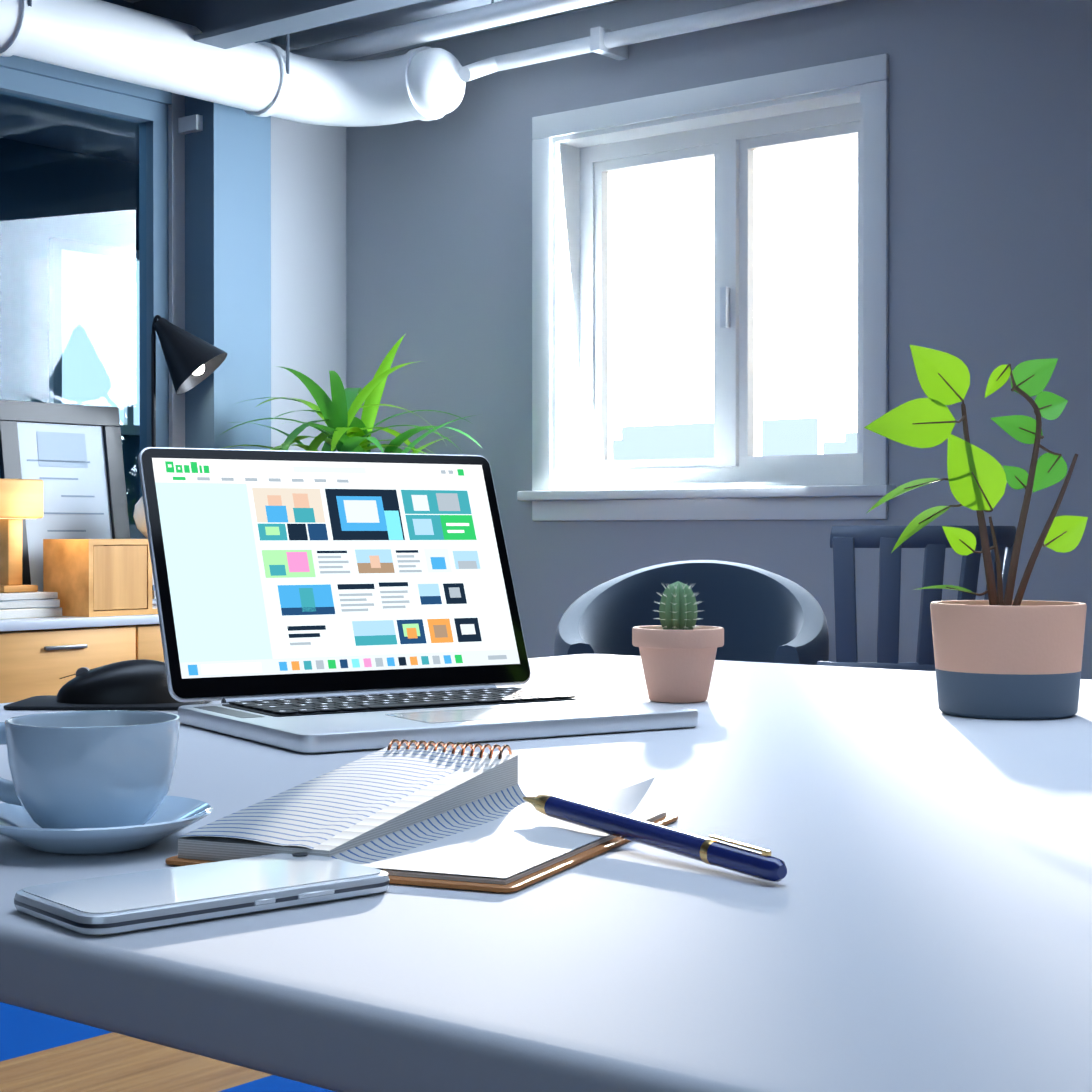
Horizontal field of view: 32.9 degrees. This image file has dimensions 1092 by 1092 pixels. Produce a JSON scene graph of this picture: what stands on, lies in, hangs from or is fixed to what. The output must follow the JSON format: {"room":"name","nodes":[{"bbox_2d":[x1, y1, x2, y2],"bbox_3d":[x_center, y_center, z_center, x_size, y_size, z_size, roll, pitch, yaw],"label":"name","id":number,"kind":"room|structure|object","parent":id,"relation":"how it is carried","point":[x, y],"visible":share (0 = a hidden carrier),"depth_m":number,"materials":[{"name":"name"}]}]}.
{"room":"office","nodes":[
{"label":"office","id":0,"kind":"room"},
{"bbox_2d":[0,138,139,524],"bbox_3d":[-3.732,-0.554,7.620,0.120,2.800,5.800,0,1,39],"label":"glass pane","id":1,"kind":"structure","parent":0,"point":[38,346],"depth_m":9.08,"materials":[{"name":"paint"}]},
{"bbox_2d":[49,238,139,435],"bbox_3d":[-2.225,-1.044,9.368,0.038,0.950,0.680,0,1,39],"label":"window","id":2,"kind":"structure","parent":1,"relation":"in","point":[91,340],"depth_m":9.33,"materials":[{"name":"white"}]},
{"bbox_2d":[0,1002,334,1091],"bbox_3d":[-1.995,0.939,2.268,12.700,0.100,12.800,0,1,39],"label":"floor","id":3,"kind":"structure","parent":0,"point":[41,1052],"depth_m":3.14,"materials":[{"name":"wood"}]},
{"bbox_2d":[0,614,164,702],"bbox_3d":[-1.870,0.546,5.759,0.465,0.630,2.340,0,1,39],"label":"credenza","id":4,"kind":"object","parent":3,"relation":"on","point":[40,656],"visible":0.33,"depth_m":5.84,"materials":[{"name":"brown wood"}]},
{"bbox_2d":[0,591,61,618],"bbox_3d":[-1.723,0.189,5.927,0.214,0.080,0.279,0,1,39],"label":"books","id":5,"kind":"object","parent":4,"relation":"on","point":[20,605],"visible":0.92,"depth_m":5.88,"materials":[{"name":"beige paper"}]},
{"bbox_2d":[0,478,43,592],"bbox_3d":[-1.717,-0.033,5.933,0.110,0.362,0.185,0,1,39],"label":"table lamp","id":6,"kind":"object","parent":5,"relation":"on","point":[20,499],"visible":1,"depth_m":5.91,"materials":[{"name":"brown wood"}]},
{"bbox_2d":[0,400,130,591],"bbox_3d":[-1.635,-0.131,6.315,0.022,0.720,0.500,-10,-6,38],"label":"picture frame","id":7,"kind":"object","parent":4,"relation":"on","point":[70,456],"visible":0.5,"depth_m":6.33,"materials":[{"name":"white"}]},
{"bbox_2d":[43,539,157,616],"bbox_3d":[-1.375,0.101,6.249,0.240,0.250,0.600,0,1,39],"label":"wooden box","id":8,"kind":"object","parent":4,"relation":"on","point":[95,577],"visible":0.54,"depth_m":6.03,"materials":[{"name":"brown wood"}]},
{"bbox_2d":[133,496,147,537],"bbox_3d":[-1.312,-0.124,6.325,0.196,0.198,0.196,0,1,39],"label":"vase","id":9,"kind":"object","parent":8,"relation":"on","point":[139,517],"visible":0.15,"depth_m":6.26,"materials":[{"name":"white ceramic"}]},
{"bbox_2d":[151,315,227,446],"bbox_3d":[-1.262,-0.296,6.528,0.284,1.040,0.261,0,1,39],"label":"desk lamp","id":10,"kind":"object","parent":4,"relation":"on","point":[192,361],"visible":0.67,"depth_m":6.48,"materials":[{"name":"grey metal"}]},
{"bbox_2d":[219,335,481,453],"bbox_3d":[-0.674,0.057,6.616,1.043,1.594,1.016,0,1,39],"label":"floor plant","id":11,"kind":"object","parent":3,"relation":"on","point":[346,430],"visible":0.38,"depth_m":6.52,"materials":[{"name":"green plant"}]},
{"bbox_2d":[0,654,1091,1091],"bbox_3d":[0.413,0.523,1.168,2.090,0.750,1.460,0,1,39],"label":"desk","id":12,"kind":"object","parent":3,"relation":"on","point":[918,918],"visible":0.67,"depth_m":0.72,"materials":[{"name":"white laminate"}]},
{"bbox_2d":[0,710,212,854],"bbox_3d":[-0.230,0.118,0.925,0.125,0.063,0.118,0,0,9],"label":"coffee cup","id":13,"kind":"object","parent":12,"relation":"on","point":[89,782],"visible":1,"depth_m":0.89,"materials":[{"name":"blue ceramic"}]},
{"bbox_2d":[4,659,209,709],"bbox_3d":[-0.393,0.123,1.674,0.170,0.041,0.110,0,0,1],"label":"mouse","id":14,"kind":"object","parent":12,"relation":"on","point":[140,684],"visible":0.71,"depth_m":1.65,"materials":[{"name":"grey plastic"}]},
{"bbox_2d":[14,853,389,934],"bbox_3d":[-0.144,0.146,0.785,0.147,0.009,0.077,0,1,-40],"label":"phone","id":15,"kind":"object","parent":12,"relation":"on","point":[121,903],"visible":1,"depth_m":0.77,"materials":[{"name":"white metal"}]},
{"bbox_2d":[138,447,697,753],"bbox_3d":[-0.113,0.030,1.533,0.348,0.229,0.348,0,1,-32],"label":"laptop","id":16,"kind":"object","parent":12,"relation":"on","point":[311,602],"visible":1,"depth_m":1.61,"materials":[{"name":"silver metal"}]},
{"bbox_2d":[165,739,677,892],"bbox_3d":[-0.054,0.131,0.938,0.181,0.037,0.226,0,1,23],"label":"notebook","id":17,"kind":"object","parent":12,"relation":"on","point":[434,815],"visible":0.98,"depth_m":0.92,"materials":[{"name":"white paper"}]},
{"bbox_2d":[523,794,786,881],"bbox_3d":[0.046,0.138,0.899,0.012,0.014,0.201,0,3,-36],"label":"pen","id":18,"kind":"object","parent":12,"relation":"on","point":[765,865],"visible":1,"depth_m":0.88,"materials":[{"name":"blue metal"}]},
{"bbox_2d":[632,581,723,702],"bbox_3d":[0.122,0.088,1.711,0.085,0.111,0.085,0,1,39],"label":"cactus pot","id":19,"kind":"object","parent":12,"relation":"on","point":[678,648],"visible":1,"depth_m":1.69,"materials":[{"name":"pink ceramic"}]},
{"bbox_2d":[864,345,1087,719],"bbox_3d":[0.382,-0.014,1.587,0.151,0.316,0.177,0,1,39],"label":"plant pot","id":20,"kind":"object","parent":12,"relation":"on","point":[996,656],"visible":1,"depth_m":1.57,"materials":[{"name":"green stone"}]},
{"bbox_2d":[554,560,828,664],"bbox_3d":[0.418,0.456,5.279,0.773,0.822,0.695,0,0,11],"label":"lounge chair","id":21,"kind":"object","parent":3,"relation":"on","point":[757,614],"visible":0.38,"depth_m":5.44,"materials":[{"name":"plastic"}]},
{"bbox_2d":[817,526,1016,670],"bbox_3d":[0.784,0.415,4.210,0.552,0.920,0.534,0,1,-33],"label":"slat chair","id":22,"kind":"object","parent":3,"relation":"on","point":[932,541],"visible":0.25,"depth_m":3.97,"materials":[{"name":"blue wood"}]},
{"bbox_2d":[0,0,346,451],"bbox_3d":[-4.237,-0.518,3.168,0.280,2.800,11.020,0,1,39],"label":"wall","id":23,"kind":"structure","parent":0,"point":[257,249],"depth_m":6.86,"materials":[{"name":"grey paint"}]},
{"bbox_2d":[0,67,168,538],"bbox_3d":[-2.392,-0.803,5.596,0.080,1.610,3.120,0,1,39],"label":"window","id":24,"kind":"structure","parent":23,"relation":"in","point":[150,118],"depth_m":6.74,"materials":[{"name":"clear glass"}]},
{"bbox_2d":[0,0,625,163],"bbox_3d":[-2.120,-1.970,2.088,12.700,0.120,12.400,0,1,39],"label":"ceiling","id":25,"kind":"structure","parent":0,"point":[410,13],"depth_m":8.36,"materials":[{"name":"grey paint"}]},
{"bbox_2d":[0,0,465,133],"bbox_3d":[-3.941,-1.701,2.877,0.854,0.430,10.752,0,1,39],"label":"vent duct","id":26,"kind":"object","parent":25,"relation":"hanging from","point":[137,47],"visible":0.94,"depth_m":6.51,"materials":[{"name":"white metal"}]},
{"bbox_2d":[134,0,425,48],"bbox_3d":[0.539,-1.804,2.361,8.470,0.214,4.290,0,1,39],"label":"ceiling beams","id":27,"kind":"structure","parent":25,"relation":"attached to","point":[224,24],"depth_m":6.22,"materials":[{"name":"silver metal"}]},
{"bbox_2d":[289,0,845,81],"bbox_3d":[2.377,-1.798,4.655,8.390,0.266,0.409,0,1,39],"label":"vent pipes","id":28,"kind":"object","parent":25,"relation":"hanging from","point":[606,42],"visible":0.83,"depth_m":6.52,"materials":[{"name":"white metal"}]},
{"bbox_2d":[346,0,1091,679],"bbox_3d":[2.580,-0.533,4.919,8.730,2.800,0.262,0,1,39],"label":"wall","id":29,"kind":"structure","parent":0,"point":[990,202],"depth_m":6.10,"materials":[{"name":"grey paint"}]},
{"bbox_2d":[517,54,896,520],"bbox_3d":[0.587,-0.838,6.476,1.527,1.495,0.320,0,1,39],"label":"window","id":30,"kind":"structure","parent":29,"relation":"in","point":[579,155],"depth_m":6.49,"materials":[{"name":"white plastic"}]},
{"label":"outside","id":31,"kind":"structure","parent":0,"visible":0},
{"bbox_2d":[608,135,857,460],"bbox_3d":[1.585,-1.404,7.517,7.900,5.500,0.001,0,1,39],"label":"sky","id":32,"kind":"structure","parent":31,"point":[799,354],"depth_m":8.06,"materials":[{"name":"white"}]}
]}

